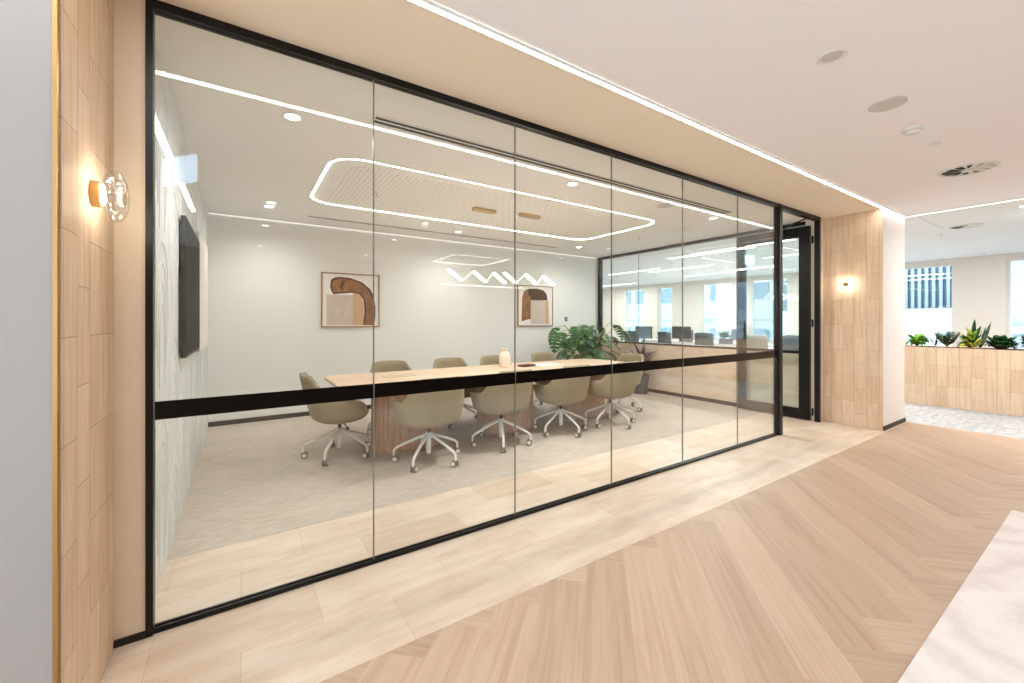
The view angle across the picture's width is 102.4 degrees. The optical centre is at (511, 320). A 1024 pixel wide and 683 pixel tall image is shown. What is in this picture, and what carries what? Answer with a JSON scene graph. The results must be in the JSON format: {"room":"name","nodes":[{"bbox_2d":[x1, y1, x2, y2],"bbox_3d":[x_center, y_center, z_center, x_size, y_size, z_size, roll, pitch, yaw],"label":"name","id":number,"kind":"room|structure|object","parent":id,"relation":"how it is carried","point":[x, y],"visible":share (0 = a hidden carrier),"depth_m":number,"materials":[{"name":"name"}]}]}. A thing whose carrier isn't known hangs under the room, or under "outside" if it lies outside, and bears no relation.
{"room":"office","nodes":[
{"label":"office","id":0,"kind":"room"},
{"bbox_2d":[0,0,51,682],"bbox_3d":[-2.217,-0.024,0.683,2.047,2.747,0.140,0,0,-33],"label":"wall","id":1,"kind":"structure","parent":0,"point":[25,25],"depth_m":1.16,"materials":[{"name":"grey paint"}]},
{"bbox_2d":[52,0,59,682],"bbox_3d":[-1.322,-0.017,1.194,0.010,2.733,0.021,0,0,-33],"label":"trim","id":2,"kind":"structure","parent":1,"relation":"attached to","point":[55,3],"depth_m":1.19,"materials":[{"name":"wood"}]},
{"bbox_2d":[60,0,113,682],"bbox_3d":[-1.531,-0.017,1.425,0.111,2.733,0.595,0,0,-33],"label":"wall pier","id":3,"kind":"object","parent":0,"point":[86,26],"visible":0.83,"depth_m":1.38,"materials":[{"name":"wood"}]},
{"bbox_2d":[88,169,129,222],"bbox_3d":[-1.444,-0.450,1.480,0.094,0.188,0.188,0,0,-33],"label":"wall lamp","id":4,"kind":"object","parent":3,"relation":"attached to","point":[97,194],"visible":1,"depth_m":1.45,"materials":[{"name":"gold metal"}]},
{"bbox_2d":[114,0,144,639],"bbox_3d":[-1.686,-0.017,1.751,0.210,2.733,0.120,0,0,-33],"label":"wall strip","id":5,"kind":"object","parent":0,"point":[129,15],"visible":0.4,"depth_m":1.73,"materials":[{"name":"beige paint"}]},
{"bbox_2d":[113,631,144,648],"bbox_3d":[-1.603,1.336,1.727,0.099,0.028,0.012,0,0,-33],"label":"baseboard strip","id":6,"kind":"object","parent":5,"relation":"attached to","point":[139,636],"visible":1,"depth_m":1.72,"materials":[{"name":"black"}]},
{"bbox_2d":[155,39,207,595],"bbox_3d":[-2.901,0.074,3.590,0.202,2.913,4.288,0,0,-33],"label":"wall","id":7,"kind":"structure","parent":0,"point":[178,441],"depth_m":2.45,"materials":[{"name":"white paint"}]},
{"bbox_2d":[181,215,199,357],"bbox_3d":[-2.506,-0.230,3.211,0.043,0.960,1.080,0,0,-33],"label":"television","id":8,"kind":"object","parent":7,"relation":"attached to","point":[190,244],"visible":1,"depth_m":2.93,"materials":[{"name":"black plastic"}]},
{"bbox_2d":[195,231,207,351],"bbox_3d":[-3.163,-0.270,4.203,0.030,1.112,1.212,0,0,-33],"label":"wall panel","id":9,"kind":"object","parent":7,"relation":"attached to","point":[203,248],"visible":0.72,"depth_m":4.16,"materials":[{"name":"white paint"}]},
{"bbox_2d":[208,213,597,421],"bbox_3d":[-1.001,-0.017,7.202,6.950,2.733,0.110,0,0,-33],"label":"wall","id":10,"kind":"structure","parent":0,"point":[265,330],"depth_m":6.24,"materials":[{"name":"white paint"}]},
{"bbox_2d":[321,272,379,326],"bbox_3d":[-2.414,-0.310,6.184,0.830,0.800,0.034,0,0,-33],"label":"framed picture","id":11,"kind":"object","parent":10,"relation":"attached to","point":[346,298],"visible":0.98,"depth_m":6.17,"materials":[{"name":"paper"}]},
{"bbox_2d":[208,388,533,426],"bbox_3d":[-1.008,1.320,7.122,6.850,0.060,0.015,0,0,-33],"label":"baseboard","id":12,"kind":"structure","parent":10,"relation":"attached to","point":[298,414],"depth_m":5.54,"materials":[{"name":"black"}]},
{"bbox_2d":[517,285,552,325],"bbox_3d":[0.462,-0.295,8.078,0.856,0.790,0.034,0,0,-33],"label":"framed picture","id":13,"kind":"object","parent":10,"relation":"attached to","point":[534,303],"visible":1,"depth_m":8.06,"materials":[{"name":"paper"}]},
{"bbox_2d":[167,390,765,560],"bbox_3d":[-0.093,1.380,5.686,7.100,0.060,3.600,0,0,-33],"label":"carpet","id":14,"kind":"structure","parent":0,"point":[251,480],"depth_m":3.93,"materials":[{"name":"beige carpet"}]},
{"bbox_2d":[299,372,370,465],"bbox_3d":[-1.754,0.928,4.146,0.695,0.839,0.682,0,0,-33],"label":"office chair","id":15,"kind":"object","parent":14,"relation":"on","point":[342,412],"visible":0.91,"depth_m":3.90,"materials":[{"name":"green fabric"}]},
{"bbox_2d":[367,360,411,433],"bbox_3d":[-1.417,0.929,5.034,0.677,0.841,0.657,0,0,-33],"label":"tub chair","id":16,"kind":"object","parent":14,"relation":"on","point":[394,365],"visible":0.04,"depth_m":5.26,"materials":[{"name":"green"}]},
{"bbox_2d":[391,376,463,472],"bbox_3d":[-0.795,0.928,3.974,0.681,0.839,0.708,0,0,-33],"label":"tub chair","id":17,"kind":"object","parent":14,"relation":"on","point":[429,410],"visible":0.95,"depth_m":3.73,"materials":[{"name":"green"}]},
{"bbox_2d":[433,357,476,428],"bbox_3d":[-0.717,0.928,5.481,0.680,0.839,0.680,0,0,-33],"label":"tub chair","id":18,"kind":"object","parent":14,"relation":"on","point":[449,362],"visible":0.25,"depth_m":5.66,"materials":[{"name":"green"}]},
{"bbox_2d":[464,388,476,391],"bbox_3d":[-0.701,0.911,5.447,0.511,0.078,0.456,0,0,-33],"label":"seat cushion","id":19,"kind":"object","parent":18,"relation":"on","point":[470,389],"depth_m":5.31,"materials":[{"name":"brown fabric"}]},
{"bbox_2d":[324,359,620,452],"bbox_3d":[-0.069,0.984,5.223,4.090,0.731,1.280,0,0,-33],"label":"conference table","id":20,"kind":"object","parent":14,"relation":"on","point":[389,433],"visible":0.56,"depth_m":4.86,"materials":[{"name":"brown wood"}]},
{"bbox_2d":[499,348,510,366],"bbox_3d":[-0.096,0.496,5.546,0.156,0.246,0.156,0,0,-33],"label":"vase","id":21,"kind":"object","parent":20,"relation":"on","point":[504,357],"visible":1,"depth_m":5.49,"materials":[{"name":"beige ceramic"}]},
{"bbox_2d":[518,364,535,366],"bbox_3d":[0.202,0.608,5.641,0.140,0.022,0.222,0,0,42],"label":"notebook","id":22,"kind":"object","parent":20,"relation":"on","point":[520,365],"visible":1,"depth_m":5.59,"materials":[{"name":"brown leather"}]},
{"bbox_2d":[536,363,564,366],"bbox_3d":[0.504,0.612,5.816,0.420,0.014,0.280,0,0,-40],"label":"magazine","id":23,"kind":"object","parent":20,"relation":"on","point":[537,364],"visible":0.92,"depth_m":5.76,"materials":[{"name":"white paper"}]},
{"bbox_2d":[480,355,510,364],"bbox_3d":[-0.124,0.928,5.867,0.681,0.839,0.708,0,0,-33],"label":"tub chair","id":24,"kind":"object","parent":14,"relation":"on","point":[489,359],"visible":0.05,"depth_m":6.10,"materials":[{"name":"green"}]},
{"bbox_2d":[470,369,531,452],"bbox_3d":[-0.124,0.928,4.531,0.680,0.839,0.708,0,0,-33],"label":"tub chair","id":25,"kind":"object","parent":14,"relation":"on","point":[494,400],"visible":0.89,"depth_m":4.29,"materials":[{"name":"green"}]},
{"bbox_2d":[531,352,556,409],"bbox_3d":[0.624,0.929,6.378,0.699,0.841,0.680,0,0,-33],"label":"tub chair","id":26,"kind":"object","parent":14,"relation":"on","point":[545,356],"visible":0.27,"depth_m":6.58,"materials":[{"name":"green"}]},
{"bbox_2d":[533,364,590,437],"bbox_3d":[0.615,0.929,5.011,0.688,0.841,0.668,0,0,-33],"label":"tub chair","id":27,"kind":"object","parent":14,"relation":"on","point":[560,392],"visible":0.97,"depth_m":4.79,"materials":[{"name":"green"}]},
{"bbox_2d":[548,323,630,360],"bbox_3d":[1.401,0.692,7.898,1.815,1.316,1.200,0,0,-20],"label":"monstera","id":28,"kind":"object","parent":14,"relation":"on","point":[588,344],"visible":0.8,"depth_m":7.71,"materials":[{"name":"green plant"}]},
{"bbox_2d":[585,361,639,428],"bbox_3d":[1.307,0.928,5.390,0.676,0.839,0.669,0,0,-33],"label":"tub chair","id":29,"kind":"object","parent":14,"relation":"on","point":[623,384],"visible":0.92,"depth_m":5.16,"materials":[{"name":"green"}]},
{"bbox_2d":[605,353,643,412],"bbox_3d":[1.686,0.929,6.355,0.657,0.841,0.677,0,0,-33],"label":"tub chair","id":30,"kind":"object","parent":14,"relation":"on","point":[625,357],"visible":0.31,"depth_m":6.44,"materials":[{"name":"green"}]},
{"bbox_2d":[625,343,655,393],"bbox_3d":[2.378,0.860,7.696,0.771,0.980,0.780,0,0,-33],"label":"cordyline","id":31,"kind":"object","parent":14,"relation":"on","point":[642,388],"visible":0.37,"depth_m":7.58,"materials":[{"name":"grey"}]},
{"bbox_2d":[634,374,648,393],"bbox_3d":[2.407,1.175,7.691,0.310,0.350,0.310,0,0,-33],"label":"pot","id":32,"kind":"object","parent":14,"relation":"on","point":[642,388],"depth_m":7.57,"materials":[{"name":"grey"}]},
{"bbox_2d":[100,402,1023,682],"bbox_3d":[3.229,1.380,6.916,14.000,0.060,18.000,0,0,-33],"label":"floor","id":33,"kind":"structure","parent":0,"point":[317,632],"depth_m":2.38,"materials":[{"name":"wood"}]},
{"bbox_2d":[145,0,782,637],"bbox_3d":[0.810,-0.017,3.347,5.715,2.733,0.070,0,0,-33],"label":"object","id":34,"kind":"structure","parent":33,"relation":"on","point":[159,410],"depth_m":2.27,"materials":[{"name":"black metal"}]},
{"bbox_2d":[624,331,637,341],"bbox_3d":[3.209,0.798,10.673,0.624,1.101,0.653,0,0,-40],"label":"chair","id":35,"kind":"object","parent":33,"relation":"on","point":[633,334],"visible":0.12,"depth_m":10.46,"materials":[{"name":"grey fabric"}]},
{"bbox_2d":[657,331,671,343],"bbox_3d":[3.786,0.798,9.796,0.624,1.101,0.653,0,0,-23],"label":"chair","id":36,"kind":"object","parent":33,"relation":"on","point":[663,337],"visible":0.18,"depth_m":9.64,"materials":[{"name":"grey fabric"}]},
{"bbox_2d":[679,330,692,341],"bbox_3d":[5.018,0.798,12.107,0.624,1.101,0.653,0,0,-41],"label":"chair","id":37,"kind":"object","parent":33,"relation":"on","point":[691,339],"visible":0.09,"depth_m":12.16,"materials":[{"name":"grey fabric"}]},
{"bbox_2d":[694,333,713,345],"bbox_3d":[4.309,0.798,9.002,0.624,1.101,0.653,0,0,-37],"label":"chair","id":38,"kind":"object","parent":33,"relation":"on","point":[707,339],"visible":0.22,"depth_m":8.82,"materials":[{"name":"grey fabric"}]},
{"bbox_2d":[641,340,772,348],"bbox_3d":[4.664,0.950,10.555,1.500,0.800,3.400,0,0,-33],"label":"desk","id":39,"kind":"object","parent":33,"relation":"on","point":[648,341],"visible":0.12,"depth_m":10.60,"materials":[{"name":"white"}]},
{"bbox_2d":[635,326,651,341],"bbox_3d":[3.656,0.384,11.448,0.160,0.470,0.560,0,0,-33],"label":"monitor","id":40,"kind":"object","parent":39,"relation":"on","point":[644,331],"visible":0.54,"depth_m":11.40,"materials":[{"name":"black plastic"}]},
{"bbox_2d":[672,326,690,341],"bbox_3d":[4.626,0.384,11.248,0.160,0.470,0.560,0,0,-33],"label":"monitor","id":41,"kind":"object","parent":39,"relation":"on","point":[676,330],"visible":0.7,"depth_m":11.22,"materials":[{"name":"black plastic"}]},
{"bbox_2d":[641,337,772,346],"bbox_3d":[6.117,0.950,12.530,1.500,0.800,4.200,0,0,-33],"label":"desk","id":42,"kind":"object","parent":33,"relation":"on","point":[770,343],"visible":0.14,"depth_m":12.48,"materials":[{"name":"white"}]},
{"bbox_2d":[719,330,732,343],"bbox_3d":[5.651,0.798,11.147,0.624,1.101,0.653,0,0,-24],"label":"chair","id":43,"kind":"object","parent":33,"relation":"on","point":[725,336],"visible":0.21,"depth_m":11.26,"materials":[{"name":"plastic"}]},
{"bbox_2d":[732,329,735,339],"bbox_3d":[6.936,0.798,12.831,0.624,1.101,0.653,0,0,-35],"label":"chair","id":44,"kind":"object","parent":33,"relation":"on","point":[733,330],"visible":0.02,"depth_m":13.05,"materials":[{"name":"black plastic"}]},
{"bbox_2d":[747,334,767,348],"bbox_3d":[4.650,0.798,7.850,0.653,1.101,0.624,0,0,35],"label":"chair","id":45,"kind":"object","parent":33,"relation":"on","point":[753,340],"visible":0.13,"depth_m":7.62,"materials":[{"name":"grey fabric"}]},
{"bbox_2d":[783,335,798,349],"bbox_3d":[5.170,0.798,7.330,0.624,1.101,0.653,0,0,-15],"label":"chair","id":46,"kind":"object","parent":33,"relation":"on","point":[790,342],"visible":0.09,"depth_m":7.26,"materials":[{"name":"grey fabric"}]},
{"bbox_2d":[883,209,904,425],"bbox_3d":[4.711,-0.024,5.629,0.860,2.747,0.780,0,0,-33],"label":"wall pier","id":47,"kind":"object","parent":33,"relation":"on","point":[893,224],"visible":0.36,"depth_m":5.29,"materials":[{"name":"white paint"}]},
{"bbox_2d":[883,418,905,430],"bbox_3d":[4.933,1.325,5.301,0.860,0.050,0.012,0,0,-33],"label":"baseboard","id":48,"kind":"object","parent":47,"relation":"attached to","point":[902,420],"visible":1,"depth_m":5.27,"materials":[{"name":"black"}]},
{"bbox_2d":[905,345,1023,416],"bbox_3d":[7.992,0.882,5.083,0.500,0.935,6.700,0,0,-33],"label":"planter","id":49,"kind":"object","parent":33,"relation":"on","point":[991,380],"visible":0.51,"depth_m":6.25,"materials":[{"name":"wood"}]},
{"bbox_2d":[905,333,930,345],"bbox_3d":[6.808,0.309,6.899,0.520,0.209,0.306,0,0,-33],"label":"fern","id":50,"kind":"object","parent":49,"relation":"in","point":[917,339],"visible":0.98,"depth_m":6.82,"materials":[{"name":"green plant"}]},
{"bbox_2d":[930,332,939,345],"bbox_3d":[7.017,0.293,6.809,0.070,0.240,0.154,0,0,-33],"label":"grass tuft","id":51,"kind":"object","parent":49,"relation":"on","point":[936,341],"visible":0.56,"depth_m":6.80,"materials":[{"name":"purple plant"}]},
{"bbox_2d":[934,331,959,346],"bbox_3d":[6.981,0.286,6.596,0.477,0.254,0.268,0,0,-33],"label":"plant","id":52,"kind":"object","parent":49,"relation":"in","point":[945,339],"visible":1,"depth_m":6.51,"materials":[{"name":"green plant"}]},
{"bbox_2d":[956,328,985,347],"bbox_3d":[7.082,0.263,6.340,0.364,0.301,0.300,0,0,-33],"label":"croton","id":53,"kind":"object","parent":49,"relation":"on","point":[969,340],"visible":1,"depth_m":6.27,"materials":[{"name":"yellow plant"}]},
{"bbox_2d":[966,320,991,347],"bbox_3d":[7.291,0.188,6.438,0.119,0.450,0.263,0,0,-33],"label":"snake plant","id":54,"kind":"object","parent":49,"relation":"in","point":[985,332],"visible":0.61,"depth_m":6.41,"materials":[{"name":"green plant"}]},
{"bbox_2d":[985,335,1018,349],"bbox_3d":[7.307,0.306,6.141,0.520,0.215,0.319,0,0,-33],"label":"peace lily","id":55,"kind":"object","parent":49,"relation":"on","point":[998,342],"visible":1,"depth_m":6.01,"materials":[{"name":"green plant"}]},
{"bbox_2d":[1019,335,1023,347],"bbox_3d":[7.497,0.285,5.852,0.520,0.255,0.332,0,0,-33],"label":"peace lily","id":56,"kind":"object","parent":49,"relation":"on","point":[1022,336],"visible":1,"depth_m":5.89,"materials":[{"name":"green plant"}]},
{"bbox_2d":[155,0,1023,288],"bbox_3d":[2.393,-1.430,6.366,16.000,0.094,18.000,0,0,-33],"label":"ceiling","id":57,"kind":"structure","parent":0,"point":[747,71],"depth_m":2.74,"materials":[{"name":"white paint"}]},
{"bbox_2d":[282,112,301,121],"bbox_3d":[-1.486,-1.379,2.787,0.120,0.006,0.120,0,0,-33],"label":"recessed light","id":58,"kind":"object","parent":57,"relation":"in","point":[289,116],"visible":1,"depth_m":2.78,"materials":[{"name":"white plastic"}]},
{"bbox_2d":[208,212,594,257],"bbox_3d":[-1.004,-1.380,7.125,6.852,0.005,0.022,0,0,-33],"label":"led strip","id":59,"kind":"object","parent":57,"relation":"attached to","point":[208,212],"visible":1,"depth_m":6.35,"materials":[{"name":"white plastic"}]},
{"bbox_2d":[307,215,557,247],"bbox_3d":[-0.925,-1.379,6.583,4.241,0.008,0.067,0,0,-33],"label":"ceiling vent","id":60,"kind":"object","parent":57,"relation":"in","point":[307,215],"visible":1,"depth_m":6.27,"materials":[{"name":"black"}]},
{"bbox_2d":[310,158,654,239],"bbox_3d":[-0.127,-1.380,5.239,4.292,0.005,1.632,0,0,-33],"label":"led strip","id":61,"kind":"object","parent":57,"relation":"attached to","point":[334,160],"visible":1,"depth_m":4.55,"materials":[{"name":"white plastic"}]},
{"bbox_2d":[326,165,641,237],"bbox_3d":[-0.124,-1.380,5.234,3.970,0.004,1.280,0,0,-33],"label":"acoustic panel","id":62,"kind":"object","parent":57,"relation":"attached to","point":[398,192],"visible":0.98,"depth_m":4.83,"materials":[{"name":"beige fabric"}]},
{"bbox_2d":[448,269,506,283],"bbox_3d":[-0.427,-0.536,5.023,0.797,0.131,0.090,0,0,-33],"label":"pendant light","id":63,"kind":"object","parent":62,"relation":"hanging from","point":[496,275],"depth_m":5.03,"materials":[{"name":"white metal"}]},
{"bbox_2d":[472,207,496,213],"bbox_3d":[-0.358,-1.349,5.068,0.336,0.055,0.090,0,0,-33],"label":"pendant light","id":64,"kind":"object","parent":62,"relation":"hanging from","point":[488,211],"depth_m":5.06,"materials":[{"name":"gold metal"}]},
{"bbox_2d":[503,213,553,285],"bbox_3d":[0.229,-0.927,5.353,0.786,0.899,0.090,0,0,-33],"label":"pendant light","id":65,"kind":"object","parent":62,"relation":"hanging from","point":[524,215],"visible":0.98,"depth_m":5.34,"materials":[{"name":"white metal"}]},
{"bbox_2d":[370,115,733,214],"bbox_3d":[0.916,-1.379,4.038,4.477,0.008,0.113,0,0,-33],"label":"ceiling vent","id":66,"kind":"object","parent":57,"relation":"in","point":[378,120],"visible":0.95,"depth_m":3.51,"materials":[{"name":"black"}]},
{"bbox_2d":[567,182,578,185],"bbox_3d":[0.615,-1.379,4.152,0.120,0.006,0.120,0,0,-33],"label":"recessed light","id":67,"kind":"object","parent":57,"relation":"in","point":[569,183],"visible":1,"depth_m":4.14,"materials":[{"name":"white plastic"}]},
{"bbox_2d":[609,268,659,274],"bbox_3d":[3.422,-1.394,11.703,0.112,0.005,1.823,0,0,-33],"label":"recessed light","id":68,"kind":"object","parent":57,"relation":"in","point":[657,268],"visible":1,"depth_m":11.57,"materials":[{"name":"white plastic"}]},
{"bbox_2d":[407,0,906,217],"bbox_3d":[1.982,-1.387,3.353,7.872,0.017,0.035,0,0,-33],"label":"led strip","id":69,"kind":"object","parent":57,"relation":"attached to","point":[429,5],"visible":1,"depth_m":2.38,"materials":[{"name":"white plastic"}]},
{"bbox_2d":[657,203,674,207],"bbox_3d":[1.839,-1.380,4.928,0.200,0.006,0.200,0,0,-33],"label":"ceiling speaker","id":70,"kind":"object","parent":57,"relation":"attached to","point":[665,205],"visible":1,"depth_m":4.91,"materials":[{"name":"grey plastic"}]},
{"bbox_2d":[648,265,710,272],"bbox_3d":[4.454,-1.394,11.020,0.112,0.005,1.927,0,0,-33],"label":"recessed light","id":71,"kind":"object","parent":57,"relation":"in","point":[704,265],"visible":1,"depth_m":10.91,"materials":[{"name":"white plastic"}]},
{"bbox_2d":[685,271,735,276],"bbox_3d":[5.896,-1.394,12.124,0.112,0.005,1.772,0,0,-33],"label":"recessed light","id":72,"kind":"object","parent":57,"relation":"in","point":[731,271],"visible":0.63,"depth_m":12.06,"materials":[{"name":"white plastic"}]},
{"bbox_2d":[691,247,735,254],"bbox_3d":[4.016,-1.394,8.218,0.137,0.005,0.947,0,0,-33],"label":"recessed light","id":73,"kind":"object","parent":57,"relation":"in","point":[734,247],"depth_m":8.20,"materials":[{"name":"white plastic"}]},
{"bbox_2d":[747,242,772,246],"bbox_3d":[4.500,-1.394,7.487,0.131,0.005,0.448,0,0,-33],"label":"recessed light","id":74,"kind":"object","parent":57,"relation":"in","point":[747,246],"depth_m":7.49,"materials":[{"name":"white plastic"}]},
{"bbox_2d":[816,48,847,64],"bbox_3d":[1.690,-1.394,2.175,0.132,0.006,0.132,0,0,-33],"label":"ceiling speaker","id":75,"kind":"object","parent":57,"relation":"in","point":[830,57],"visible":1,"depth_m":2.17,"materials":[{"name":"white plastic"}]},
{"bbox_2d":[868,96,907,111],"bbox_3d":[2.419,-1.393,2.651,0.192,0.008,0.192,0,0,-33],"label":"ceiling speaker","id":76,"kind":"object","parent":57,"relation":"attached to","point":[887,104],"visible":1,"depth_m":2.64,"materials":[{"name":"grey plastic"}]},
{"bbox_2d":[902,124,923,135],"bbox_3d":[2.897,-1.374,2.975,0.112,0.044,0.112,0,0,-33],"label":"smoke detector","id":77,"kind":"object","parent":57,"relation":"attached to","point":[914,129],"visible":1,"depth_m":2.95,"materials":[{"name":"white plastic"}]},
{"bbox_2d":[917,217,942,229],"bbox_3d":[5.999,-1.393,5.890,1.300,0.008,0.020,0,0,-33],"label":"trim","id":78,"kind":"structure","parent":57,"relation":"attached to","point":[917,217],"depth_m":5.86,"materials":[{"name":"white"}]},
{"bbox_2d":[928,141,942,145],"bbox_3d":[3.323,-1.394,3.232,0.084,0.006,0.084,0,0,-33],"label":"sprinkler","id":79,"kind":"object","parent":57,"relation":"attached to","point":[935,142],"visible":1,"depth_m":3.23,"materials":[{"name":"white"}]},
{"bbox_2d":[907,198,1023,216],"bbox_3d":[7.107,-1.394,2.755,0.023,0.005,6.597,0,0,-33],"label":"led strip","id":80,"kind":"object","parent":57,"relation":"attached to","point":[1022,198],"visible":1,"depth_m":5.05,"materials":[{"name":"white plastic"}]},
{"bbox_2d":[948,223,983,228],"bbox_3d":[6.671,-1.386,6.054,0.360,0.022,0.360,0,0,-33],"label":"ceiling vent","id":81,"kind":"object","parent":57,"relation":"in","point":[963,226],"visible":1,"depth_m":6.03,"materials":[{"name":"white"}]},
{"bbox_2d":[937,161,1001,176],"bbox_3d":[4.189,-1.386,3.782,0.400,0.022,0.400,0,0,-33],"label":"ceiling vent","id":82,"kind":"object","parent":57,"relation":"in","point":[975,167],"visible":1,"depth_m":3.76,"materials":[{"name":"white"}]},
{"bbox_2d":[319,422,1023,682],"bbox_3d":[2.984,1.350,-0.022,9.960,0.001,6.680,0,0,-33],"label":"floor","id":83,"kind":"structure","parent":0,"point":[839,568],"depth_m":2.05,"materials":[{"name":"brown wood"}]},
{"bbox_2d":[898,510,1023,682],"bbox_3d":[2.882,1.345,1.232,2.970,0.010,2.088,0,0,-33],"label":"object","id":84,"kind":"object","parent":83,"relation":"on","point":[979,636],"visible":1,"depth_m":1.79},
{"bbox_2d":[601,342,798,407],"bbox_3d":[3.021,0.897,7.377,0.100,0.905,4.000,0,0,-33],"label":"wall","id":85,"kind":"structure","parent":0,"point":[718,381],"depth_m":6.78,"materials":[{"name":"wood"}]},
{"bbox_2d":[648,388,736,406],"bbox_3d":[2.974,1.320,7.343,0.015,0.060,3.995,0,0,-33],"label":"baseboard","id":86,"kind":"structure","parent":85,"relation":"attached to","point":[649,389],"depth_m":7.06,"materials":[{"name":"black"}]},
{"bbox_2d":[598,218,822,420],"bbox_3d":[3.042,-0.017,7.292,0.178,2.733,4.165,0,0,-33],"label":"window","id":87,"kind":"structure","parent":85,"relation":"in","point":[800,224],"depth_m":6.54,"materials":[{"name":"black metal"}]},
{"bbox_2d":[738,205,820,422],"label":"door","id":88,"kind":"structure","parent":87,"relation":"attached to","point":[804,411],"depth_m":5.60,"materials":[{"name":"black metal"}]},
{"bbox_2d":[603,252,1023,347],"bbox_3d":[8.991,-0.024,10.710,0.200,2.747,18.000,0,0,-33],"label":"wall","id":89,"kind":"structure","parent":0,"point":[980,281],"depth_m":11.78,"materials":[{"name":"beige paint"}]},
{"bbox_2d":[625,288,643,330],"bbox_3d":[5.015,0.000,16.713,0.100,2.580,1.000,0,0,-33],"label":"window","id":90,"kind":"structure","parent":89,"relation":"in","point":[626,291],"depth_m":17.08,"materials":[{"name":"white"}]},
{"bbox_2d":[658,286,672,331],"bbox_3d":[5.812,0.000,15.502,0.100,2.580,0.660,0,0,-33],"label":"window","id":91,"kind":"structure","parent":89,"relation":"in","point":[659,288],"depth_m":15.70,"materials":[{"name":"white"}]},
{"bbox_2d":[701,282,728,332],"bbox_3d":[6.874,0.000,13.890,0.100,2.580,1.000,0,0,-33],"label":"window","id":92,"kind":"structure","parent":89,"relation":"in","point":[702,285],"depth_m":14.23,"materials":[{"name":"white"}]},
{"bbox_2d":[751,277,788,334],"bbox_3d":[7.817,0.000,12.457,0.100,2.580,1.090,0,0,-33],"label":"window","id":93,"kind":"structure","parent":89,"relation":"in","point":[787,278],"depth_m":12.82,"materials":[{"name":"white"}]},
{"bbox_2d":[905,263,954,346],"bbox_3d":[9.640,0.000,9.689,0.100,2.580,1.120,0,0,-33],"label":"window","id":94,"kind":"structure","parent":89,"relation":"in","point":[952,264],"depth_m":9.23,"materials":[{"name":"white"}]},
{"bbox_2d":[1006,258,1023,348],"bbox_3d":[10.638,0.000,8.173,0.100,2.580,1.050,0,0,-33],"label":"window","id":95,"kind":"structure","parent":89,"relation":"in","point":[1008,261],"depth_m":8.56,"materials":[{"name":"white"}]},
{"bbox_2d":[823,209,882,430],"bbox_3d":[4.343,-0.017,5.387,0.020,2.733,0.780,0,0,-33],"label":"wood wall","id":96,"kind":"structure","parent":0,"point":[852,243],"depth_m":5.29,"materials":[{"name":"wood"}]},
{"bbox_2d":[843,277,853,291],"bbox_3d":[4.323,-0.470,5.314,0.094,0.188,0.188,0,0,-33],"label":"wall lamp","id":97,"kind":"object","parent":96,"relation":"attached to","point":[847,284],"visible":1,"depth_m":5.30,"materials":[{"name":"gold metal"}]},
{"label":"outside","id":98,"kind":"structure","parent":0,"visible":0},
{"bbox_2d":[1012,261,1023,348],"bbox_3d":[23.973,-7.650,12.734,7.950,34.000,10.900,0,0,-33],"label":"block","id":99,"kind":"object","parent":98,"point":[1017,266],"visible":0.02,"depth_m":14.77,"materials":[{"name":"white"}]},
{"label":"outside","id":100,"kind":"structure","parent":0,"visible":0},
{"bbox_2d":[783,266,951,346],"bbox_3d":[19.365,-1.650,20.595,9.000,26.000,6.900,0,0,-33],"label":"building","id":101,"kind":"structure","parent":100,"point":[928,291],"depth_m":17.18,"materials":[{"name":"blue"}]},
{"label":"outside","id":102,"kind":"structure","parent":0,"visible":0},
{"bbox_2d":[628,279,786,346],"bbox_3d":[15.905,-7.650,37.713,7.950,34.000,18.500,0,0,-33],"label":"tower","id":103,"kind":"structure","parent":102,"point":[716,295],"depth_m":31.32,"materials":[{"name":"blue"}]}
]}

